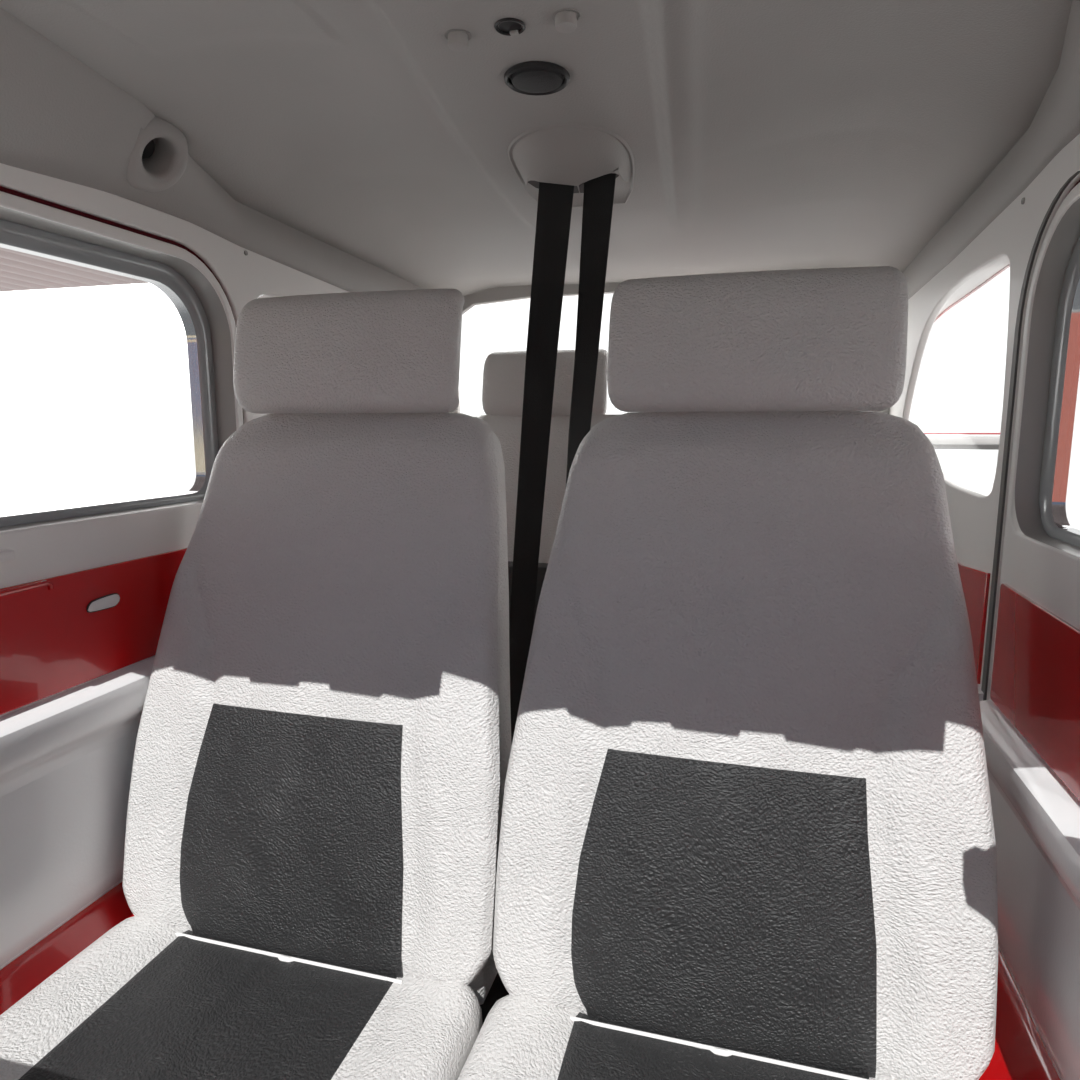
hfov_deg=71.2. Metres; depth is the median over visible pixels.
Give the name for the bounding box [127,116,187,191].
air vent
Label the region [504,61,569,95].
ceiling speaker
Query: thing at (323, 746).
seat
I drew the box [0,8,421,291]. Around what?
trim
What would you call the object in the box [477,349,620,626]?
seat
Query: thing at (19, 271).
wing
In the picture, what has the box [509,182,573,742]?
belt
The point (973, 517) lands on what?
wall
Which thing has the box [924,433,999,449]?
aircraft tail
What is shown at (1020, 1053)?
trim
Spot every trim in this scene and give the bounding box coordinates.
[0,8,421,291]
[0,881,133,1014]
[903,0,1079,299]
[957,562,989,683]
[977,684,983,700]
[979,948,1059,1079]
[981,171,1079,700]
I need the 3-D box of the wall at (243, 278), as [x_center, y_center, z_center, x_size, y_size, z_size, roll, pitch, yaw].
[-0.627,0.240,0.727,0.014,1.265,2.820,2,9,15]
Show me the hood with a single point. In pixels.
(574, 156)
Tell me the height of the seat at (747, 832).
1.168 m
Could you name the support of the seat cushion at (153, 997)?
on the seat at (323, 746)
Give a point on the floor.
(497, 990)
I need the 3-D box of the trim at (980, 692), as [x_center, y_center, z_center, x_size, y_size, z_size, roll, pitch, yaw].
[0.665,0.175,1.365,0.036,0.090,0.836,2,9,15]
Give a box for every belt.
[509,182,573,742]
[566,173,615,484]
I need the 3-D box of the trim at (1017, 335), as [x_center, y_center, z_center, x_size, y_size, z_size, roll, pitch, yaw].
[0.549,-0.076,0.854,0.006,0.599,0.148,2,9,15]
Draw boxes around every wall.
[0,163,347,423]
[449,282,889,417]
[889,134,1079,699]
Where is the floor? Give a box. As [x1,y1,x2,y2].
[480,973,508,1023]
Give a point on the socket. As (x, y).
(511, 27)
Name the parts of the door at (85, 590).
panel, armrest, red panel, window trim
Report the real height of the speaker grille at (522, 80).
0.011 m
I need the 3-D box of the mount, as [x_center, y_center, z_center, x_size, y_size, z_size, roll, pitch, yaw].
[0.045,-0.487,1.021,0.174,0.047,0.329,2,9,15]
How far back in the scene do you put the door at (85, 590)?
0.92 m
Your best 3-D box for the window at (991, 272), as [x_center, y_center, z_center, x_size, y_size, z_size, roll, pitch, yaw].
[0.734,-0.269,1.387,0.056,0.356,0.964,2,9,15]
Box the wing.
[0,247,147,291]
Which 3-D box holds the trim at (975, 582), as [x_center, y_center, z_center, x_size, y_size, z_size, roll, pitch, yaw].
[0.680,0.055,1.355,0.007,0.147,0.811,2,9,15]
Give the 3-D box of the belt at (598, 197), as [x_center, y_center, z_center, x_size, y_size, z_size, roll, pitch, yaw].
[0.069,-0.192,1.131,0.044,0.630,0.221,-1,9,-8]
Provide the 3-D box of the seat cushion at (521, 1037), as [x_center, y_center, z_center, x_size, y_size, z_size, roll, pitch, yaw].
[0.118,0.604,0.543,0.499,0.131,0.522,2,9,15]
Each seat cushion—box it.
[0,916,482,1079]
[458,995,902,1079]
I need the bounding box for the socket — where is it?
[494,18,525,37]
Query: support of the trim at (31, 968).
attached to the wall at (243, 278)
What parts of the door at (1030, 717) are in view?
armrest, panel, red panel, window trim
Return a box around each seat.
[0,289,511,1079]
[458,266,997,1079]
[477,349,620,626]
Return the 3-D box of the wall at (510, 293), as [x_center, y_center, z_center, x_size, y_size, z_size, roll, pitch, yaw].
[0.274,0.015,1.910,1.080,1.350,0.020,2,9,15]
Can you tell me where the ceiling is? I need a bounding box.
[0,0,1071,295]
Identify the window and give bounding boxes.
[254,294,276,418]
[934,256,1009,495]
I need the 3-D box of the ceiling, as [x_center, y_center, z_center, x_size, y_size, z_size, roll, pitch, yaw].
[0.059,-0.517,1.043,1.076,0.069,1.630,2,9,15]
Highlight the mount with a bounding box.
[507,123,634,206]
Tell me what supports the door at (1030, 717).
in the wall at (973, 517)
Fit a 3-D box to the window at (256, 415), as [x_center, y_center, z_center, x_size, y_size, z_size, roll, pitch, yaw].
[-0.364,-0.315,1.687,0.056,0.356,0.964,2,9,15]
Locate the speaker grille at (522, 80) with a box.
[510,68,563,92]
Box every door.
[0,186,243,969]
[979,180,1079,1079]
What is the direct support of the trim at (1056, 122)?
attached to the wall at (973, 517)
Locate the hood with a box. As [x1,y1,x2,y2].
[513,127,629,185]

